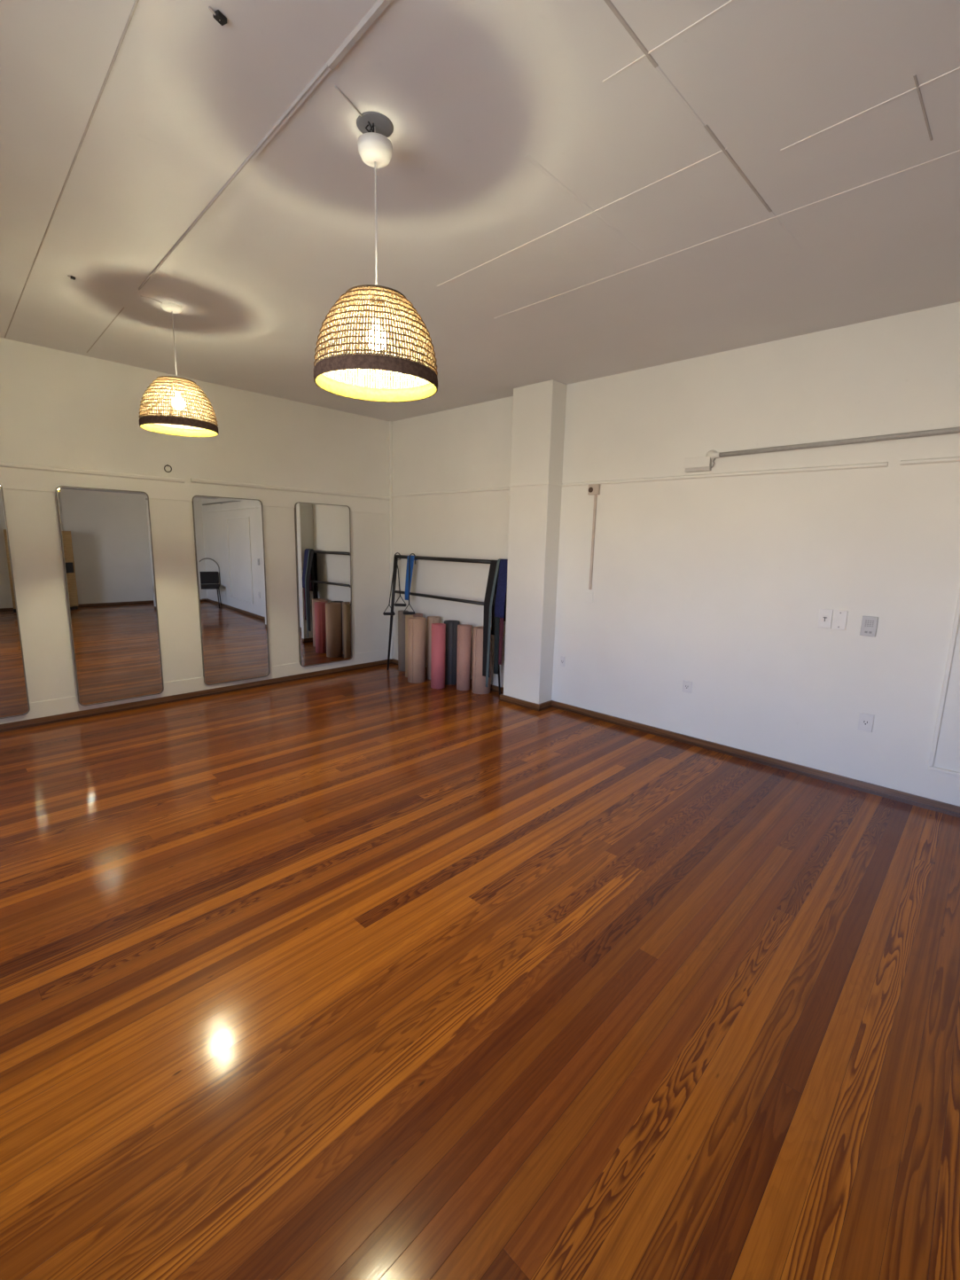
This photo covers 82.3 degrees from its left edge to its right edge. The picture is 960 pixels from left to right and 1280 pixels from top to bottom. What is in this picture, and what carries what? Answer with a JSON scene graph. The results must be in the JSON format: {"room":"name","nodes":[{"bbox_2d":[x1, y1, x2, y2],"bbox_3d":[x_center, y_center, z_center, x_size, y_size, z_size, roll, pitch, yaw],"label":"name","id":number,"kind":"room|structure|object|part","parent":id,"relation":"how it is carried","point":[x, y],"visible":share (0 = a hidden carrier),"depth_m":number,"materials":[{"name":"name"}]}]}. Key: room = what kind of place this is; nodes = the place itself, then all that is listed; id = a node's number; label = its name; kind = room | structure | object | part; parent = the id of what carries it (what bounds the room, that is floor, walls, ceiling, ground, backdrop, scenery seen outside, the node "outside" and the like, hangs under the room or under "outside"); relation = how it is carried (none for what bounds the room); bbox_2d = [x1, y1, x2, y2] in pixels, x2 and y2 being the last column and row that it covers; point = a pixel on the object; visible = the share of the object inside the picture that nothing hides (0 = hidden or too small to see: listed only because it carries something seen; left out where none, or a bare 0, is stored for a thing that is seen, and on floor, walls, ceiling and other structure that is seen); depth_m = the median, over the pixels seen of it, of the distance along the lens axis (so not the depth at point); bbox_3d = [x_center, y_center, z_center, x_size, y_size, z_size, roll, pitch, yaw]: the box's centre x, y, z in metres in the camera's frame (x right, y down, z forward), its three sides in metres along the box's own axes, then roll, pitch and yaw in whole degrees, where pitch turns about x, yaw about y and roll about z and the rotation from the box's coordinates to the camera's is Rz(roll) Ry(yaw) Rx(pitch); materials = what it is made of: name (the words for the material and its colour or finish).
{"room":"yoga studio","nodes":[
{"label":"yoga studio","id":0,"kind":"room"},
{"bbox_2d":[0,337,390,702],"bbox_3d":[-3.040,-0.762,4.618,0.150,2.936,5.900,11,14,43],"label":"wall","id":1,"kind":"structure","parent":0,"point":[58,408],"depth_m":4.85,"materials":[{"name":"white paint"}]},
{"bbox_2d":[0,483,30,718],"bbox_3d":[-3.683,-0.250,3.892,0.030,1.741,0.620,11,14,43],"label":"wall mirror","id":2,"kind":"object","parent":1,"relation":"attached to","point":[14,701],"visible":1,"depth_m":4.11,"materials":[{"name":"metal"}]},
{"bbox_2d":[55,485,163,706],"bbox_3d":[-3.038,-0.351,4.563,0.030,1.750,0.627,11,14,43],"label":"wall mirror","id":3,"kind":"object","parent":1,"relation":"attached to","point":[106,541],"visible":1,"depth_m":4.54,"materials":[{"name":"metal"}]},
{"bbox_2d":[0,648,388,724],"bbox_3d":[-3.023,0.476,4.772,0.009,0.129,5.570,11,14,43],"label":"trim","id":4,"kind":"structure","parent":1,"relation":"attached to","point":[50,707],"depth_m":5.08,"materials":[{"name":"white paint"}]},
{"bbox_2d":[0,467,389,514],"bbox_3d":[-2.981,-1.248,4.465,0.009,0.155,5.570,11,14,43],"label":"trim","id":5,"kind":"structure","parent":1,"relation":"attached to","point":[18,479],"depth_m":4.75,"materials":[{"name":"white paint"}]},
{"bbox_2d":[0,461,390,499],"bbox_3d":[-2.962,-1.347,4.453,0.024,0.048,5.600,11,14,43],"label":"trim","id":6,"kind":"structure","parent":1,"relation":"attached to","point":[2,464],"depth_m":4.75,"materials":[{"name":"white paint"}]},
{"bbox_2d":[0,658,392,732],"bbox_3d":[-3.009,0.568,4.793,0.026,0.058,5.600,11,14,43],"label":"baseboard","id":7,"kind":"structure","parent":1,"relation":"attached to","point":[47,720],"depth_m":5.00,"materials":[{"name":"brown wood"}]},
{"bbox_2d":[191,495,269,685],"bbox_3d":[-2.363,-0.462,5.264,0.627,1.752,0.030,-8,14,-43],"label":"wall mirror","id":8,"kind":"object","parent":1,"relation":"attached to","point":[229,534],"visible":1,"depth_m":5.24,"materials":[{"name":"metal"}]},
{"bbox_2d":[294,501,352,666],"bbox_3d":[-1.681,-0.592,5.968,0.030,1.723,0.642,11,14,43],"label":"wall mirror","id":9,"kind":"object","parent":1,"relation":"attached to","point":[323,533],"visible":1,"depth_m":5.94,"materials":[{"name":"metal"}]},
{"bbox_2d":[389,421,393,658],"bbox_3d":[-1.056,-1.135,6.536,0.030,2.778,0.036,11,14,43],"label":"trim","id":10,"kind":"structure","parent":1,"relation":"attached to","point":[390,422],"depth_m":6.47,"materials":[{"name":"white paint"}]},
{"bbox_2d":[0,663,959,1279],"bbox_3d":[-0.015,1.216,2.012,8.300,0.100,5.600,11,14,43],"label":"floor","id":11,"kind":"structure","parent":0,"point":[369,973],"depth_m":1.82,"materials":[{"name":"brown wood"}]},
{"bbox_2d":[398,609,408,671],"bbox_3d":[-0.891,0.010,6.388,0.119,0.700,0.115,11,14,43],"label":"yoga mat","id":12,"kind":"object","parent":11,"relation":"on","point":[401,616],"visible":0.7,"depth_m":6.34,"materials":[{"name":"plastic"}]},
{"bbox_2d":[405,615,413,677],"bbox_3d":[-0.785,0.069,6.100,0.092,0.690,0.088,11,14,43],"label":"yoga mat","id":13,"kind":"object","parent":11,"relation":"on","point":[406,616],"visible":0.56,"depth_m":6.06,"materials":[{"name":"beige plastic"}]},
{"bbox_2d":[407,616,426,683],"bbox_3d":[-0.680,0.106,5.907,0.192,0.690,0.194,11,14,43],"label":"yoga mat","id":14,"kind":"object","parent":11,"relation":"on","point":[417,626],"visible":1,"depth_m":5.83,"materials":[{"name":"beige plastic"}]},
{"bbox_2d":[411,613,422,616],"bbox_3d":[-0.716,0.044,6.246,0.132,0.690,0.134,11,14,43],"label":"yoga mat","id":15,"kind":"object","parent":11,"relation":"on","point":[415,614],"visible":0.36,"depth_m":6.14,"materials":[{"name":"plastic"}]},
{"bbox_2d":[426,616,440,679],"bbox_3d":[-0.515,0.085,6.058,0.150,0.685,0.154,11,14,43],"label":"yoga mat","id":16,"kind":"object","parent":11,"relation":"on","point":[430,620],"visible":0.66,"depth_m":5.99,"materials":[{"name":"beige plastic"}]},
{"bbox_2d":[430,623,445,688],"bbox_3d":[-0.432,0.165,5.682,0.150,0.665,0.148,11,14,43],"label":"yoga mat","id":17,"kind":"object","parent":11,"relation":"on","point":[438,629],"visible":1,"depth_m":5.62,"materials":[{"name":"pink plastic"}]},
{"bbox_2d":[386,554,500,694],"bbox_3d":[-0.369,-0.203,5.850,1.761,1.335,0.275,11,14,43],"label":"equipment rack","id":18,"kind":"object","parent":11,"relation":"on","point":[422,558],"visible":0.67,"depth_m":5.87,"materials":[{"name":"black metal"}]},
{"bbox_3d":[-1.018,-0.312,6.389,0.042,1.330,0.178,8,12,34],"label":"leg","id":19,"kind":"part","parent":18,"relation":"part of","materials":[{"name":"black metal"}]},
{"bbox_2d":[382,552,406,615],"bbox_3d":[-0.973,-0.629,6.240,0.225,0.718,0.275,-3,11,-23],"label":"tube","id":20,"kind":"object","parent":18,"relation":"hanging from","point":[404,604],"visible":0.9,"depth_m":6.30,"materials":[{"name":"black rubber"}]},
{"bbox_2d":[402,553,415,614],"bbox_3d":[-0.761,-0.624,6.128,0.113,0.680,0.182,11,14,43],"label":"tube","id":21,"kind":"object","parent":18,"relation":"hanging from","point":[404,612],"visible":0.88,"depth_m":6.14,"materials":[{"name":"black rubber"}]},
{"bbox_2d":[404,555,417,600],"bbox_3d":[-0.780,-0.696,6.159,0.120,0.495,0.096,11,14,43],"label":"band","id":22,"kind":"object","parent":18,"relation":"hanging from","point":[411,558],"visible":0.94,"depth_m":6.15,"materials":[{"name":"blue rubber"}]},
{"bbox_2d":[482,560,497,677],"bbox_3d":[0.110,-0.206,5.356,0.100,1.135,0.127,11,14,43],"label":"strap","id":23,"kind":"object","parent":18,"relation":"hanging from","point":[493,563],"visible":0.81,"depth_m":5.32,"materials":[{"name":"black fabric"}]},
{"bbox_2d":[485,558,502,686],"bbox_3d":[0.149,-0.157,5.327,0.160,1.250,0.052,-5,12,-33],"label":"strap","id":24,"kind":"object","parent":18,"relation":"hanging from","point":[499,559],"visible":0.68,"depth_m":5.28,"materials":[{"name":"black fabric"}]},
{"bbox_3d":[0.177,-0.104,5.392,0.098,1.327,0.040,2,10,4],"label":"leg","id":25,"kind":"part","parent":18,"relation":"part of","materials":[{"name":"black metal"}]},
{"bbox_2d":[493,562,507,674],"bbox_3d":[0.195,-0.216,5.297,0.070,1.100,0.100,11,14,43],"label":"towel","id":26,"kind":"object","parent":18,"relation":"hanging from","point":[496,620],"visible":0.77,"depth_m":5.30,"materials":[{"name":"fabric"}]},
{"bbox_2d":[494,559,507,617],"bbox_3d":[0.228,-0.490,5.217,0.118,0.549,0.129,11,14,43],"label":"towel","id":27,"kind":"object","parent":18,"relation":"hanging from","point":[502,582],"visible":0.76,"depth_m":5.19,"materials":[{"name":"blue fabric"}]},
{"bbox_2d":[498,587,507,664],"bbox_3d":[0.244,-0.256,5.244,0.068,1.000,0.100,11,14,43],"label":"towel","id":28,"kind":"object","parent":18,"relation":"hanging from","point":[501,630],"visible":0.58,"depth_m":5.26,"materials":[{"name":"fabric"}]},
{"bbox_2d":[444,620,460,685],"bbox_3d":[-0.307,0.132,5.869,0.166,0.670,0.169,11,14,43],"label":"yoga mat","id":29,"kind":"object","parent":11,"relation":"on","point":[451,626],"visible":0.8,"depth_m":5.79,"materials":[{"name":"grey plastic"}]},
{"bbox_2d":[456,624,471,690],"bbox_3d":[-0.165,0.179,5.638,0.145,0.665,0.147,11,14,43],"label":"yoga mat","id":30,"kind":"object","parent":11,"relation":"on","point":[464,653],"visible":1,"depth_m":5.59,"materials":[{"name":"plastic"}]},
{"bbox_2d":[471,626,491,694],"bbox_3d":[0.018,0.203,5.543,0.187,0.660,0.192,11,14,43],"label":"yoga mat","id":31,"kind":"object","parent":11,"relation":"on","point":[478,680],"visible":0.74,"depth_m":5.48,"materials":[{"name":"beige plastic"}]},
{"bbox_2d":[0,0,959,421],"bbox_3d":[0.056,-1.668,1.499,8.600,0.110,5.900,11,14,43],"label":"ceiling","id":32,"kind":"structure","parent":0,"point":[569,191],"depth_m":2.04,"materials":[{"name":"paint"}]},
{"bbox_2d":[139,295,218,437],"bbox_3d":[-1.839,-1.635,3.325,0.431,0.707,0.429,11,14,43],"label":"pendant lamp","id":33,"kind":"object","parent":32,"relation":"hanging from","point":[149,420],"visible":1,"depth_m":3.25,"materials":[{"name":"wicker"}]},
{"bbox_3d":[-1.835,-1.759,3.303,0.006,0.456,0.006,5,11,20],"label":"cord","id":34,"kind":"part","parent":33,"relation":"part of","materials":[{"name":"white plastic"}]},
{"bbox_3d":[-1.843,-1.446,3.358,0.427,0.246,0.427,11,14,43],"label":"lamp shade","id":35,"kind":"part","parent":33,"relation":"part of","materials":[{"name":"wicker"}]},
{"bbox_2d":[208,6,226,25],"bbox_3d":[-0.682,-1.622,1.427,0.021,0.012,0.046,6,11,26],"label":"ceiling fixture","id":36,"kind":"object","parent":32,"relation":"attached to","point":[218,16],"depth_m":1.43,"materials":[{"name":"black metal"}]},
{"bbox_2d":[313,85,437,402],"bbox_3d":[-0.354,-1.290,1.874,0.431,0.807,0.429,11,14,43],"label":"pendant lamp","id":37,"kind":"object","parent":32,"relation":"hanging from","point":[375,149],"visible":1,"depth_m":1.79,"materials":[{"name":"wicker"}]},
{"bbox_3d":[-0.344,-1.685,1.803,0.120,0.004,0.120,-3,11,-24],"label":"ceiling plate","id":38,"kind":"part","parent":37,"relation":"part of","materials":[{"name":"grey metal"}]},
{"bbox_3d":[-0.360,-1.051,1.916,0.427,0.246,0.427,11,14,43],"label":"lamp shade","id":39,"kind":"part","parent":37,"relation":"part of","materials":[{"name":"wicker"}]},
{"bbox_3d":[-0.351,-1.412,1.852,0.006,0.558,0.006,5,11,20],"label":"cord","id":40,"kind":"part","parent":37,"relation":"part of","materials":[{"name":"white plastic"}]},
{"bbox_2d":[372,312,379,327],"bbox_3d":[-0.358,-1.115,1.905,0.029,0.050,0.029,11,14,43],"label":"bulb socket","id":41,"kind":"object","parent":37,"relation":"attached to","point":[376,312],"depth_m":1.90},
{"bbox_2d":[503,379,566,703],"bbox_3d":[0.480,-0.794,4.996,0.430,2.836,0.200,11,14,43],"label":"pillar","id":42,"kind":"structure","parent":0,"point":[538,409],"depth_m":4.88,"materials":[{"name":"white paint"}]},
{"bbox_2d":[507,481,562,486],"bbox_3d":[0.490,-1.376,4.887,0.458,0.024,0.214,11,14,43],"label":"trim","id":43,"kind":"structure","parent":42,"relation":"attached to","point":[541,482],"depth_m":4.77,"materials":[{"name":"white paint"}]},
{"bbox_2d":[392,301,959,806],"bbox_3d":[2.055,-0.486,3.772,8.450,2.936,0.150,11,14,43],"label":"wall","id":44,"kind":"structure","parent":0,"point":[721,585],"depth_m":3.82,"materials":[{"name":"white paint"}]},
{"bbox_2d":[560,655,565,666],"bbox_3d":[0.754,0.198,5.018,0.048,0.092,0.013,11,14,43],"label":"wall outlet","id":45,"kind":"object","parent":44,"relation":"attached to","point":[562,659],"visible":1,"depth_m":5.01,"materials":[{"name":"white plastic"}]},
{"bbox_2d":[584,483,600,602],"bbox_3d":[0.941,-0.809,4.667,0.098,0.990,0.034,11,14,43],"label":"conduit","id":46,"kind":"object","parent":44,"relation":"attached to","point":[594,489],"visible":1,"depth_m":4.64,"materials":[{"name":"white paint"}]},
{"bbox_2d":[391,658,959,818],"bbox_3d":[1.850,0.844,3.913,8.270,0.058,0.226,11,14,43],"label":"baseboard","id":47,"kind":"structure","parent":44,"relation":"attached to","point":[950,809],"depth_m":3.93,"materials":[{"name":"brown wood"}]},
{"bbox_2d":[391,456,959,497],"bbox_3d":[1.959,-1.121,3.650,8.300,0.032,0.017,11,14,43],"label":"trim","id":48,"kind":"structure","parent":44,"relation":"attached to","point":[950,459],"depth_m":3.80,"materials":[{"name":"white paint"}]},
{"bbox_2d":[681,679,692,693],"bbox_3d":[1.595,0.360,4.233,0.072,0.092,0.013,11,14,43],"label":"wall outlet","id":49,"kind":"object","parent":44,"relation":"attached to","point":[687,685],"visible":1,"depth_m":4.23,"materials":[{"name":"white plastic"}]},
{"bbox_2d":[684,456,715,472],"bbox_3d":[1.586,-1.267,3.965,0.213,0.096,0.048,11,14,43],"label":"box","id":50,"kind":"object","parent":44,"relation":"attached to","point":[702,464],"visible":1,"depth_m":3.95,"materials":[{"name":"white paint"}]},
{"bbox_3d":[1.562,-1.280,3.958,0.184,0.070,0.008,11,14,43],"label":"box lid","id":51,"kind":"part","parent":50,"relation":"part of","materials":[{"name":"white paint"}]},
{"bbox_2d":[817,608,833,628],"bbox_3d":[2.227,-0.138,3.546,0.074,0.122,0.016,11,14,43],"label":"light switch","id":52,"kind":"object","parent":44,"relation":"attached to","point":[825,615],"visible":1,"depth_m":3.54,"materials":[{"name":"white plastic"}]},
{"bbox_2d":[705,426,959,461],"bbox_3d":[3.203,-1.014,2.447,4.392,0.081,0.054,11,14,43],"label":"pipe","id":53,"kind":"object","parent":44,"relation":"attached to","point":[713,454],"visible":0.98,"depth_m":3.36,"materials":[{"name":"white metal"}]},
{"bbox_2d":[831,609,848,630],"bbox_3d":[2.286,-0.128,3.494,0.074,0.122,0.012,11,14,43],"label":"blank plate","id":54,"kind":"object","parent":44,"relation":"attached to","point":[839,617],"visible":1,"depth_m":3.49,"materials":[{"name":"white plastic"}]},
{"bbox_2d":[857,712,874,732],"bbox_3d":[2.426,0.518,3.458,0.076,0.112,0.013,11,14,43],"label":"wall outlet","id":55,"kind":"object","parent":44,"relation":"attached to","point":[865,722],"visible":1,"depth_m":3.45,"materials":[{"name":"white plastic"}]},
{"bbox_2d":[859,616,878,636],"bbox_3d":[2.398,-0.085,3.388,0.080,0.122,0.018,11,14,43],"label":"intercom","id":56,"kind":"object","parent":44,"relation":"attached to","point":[869,626],"visible":1,"depth_m":3.38,"materials":[{"name":"grey plastic"}]},
{"bbox_2d":[864,619,874,626],"bbox_3d":[2.394,-0.101,3.381,0.044,0.039,0.001,11,14,43],"label":"speaker grille","id":57,"kind":"object","parent":56,"relation":"attached to","point":[867,622],"depth_m":3.38,"materials":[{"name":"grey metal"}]},
{"bbox_2d":[928,589,959,776],"bbox_3d":[3.158,0.060,2.677,1.322,1.622,0.018,11,14,43],"label":"trim","id":58,"kind":"structure","parent":44,"relation":"attached to","point":[931,767],"depth_m":3.17,"materials":[{"name":"white paint"}]}
]}

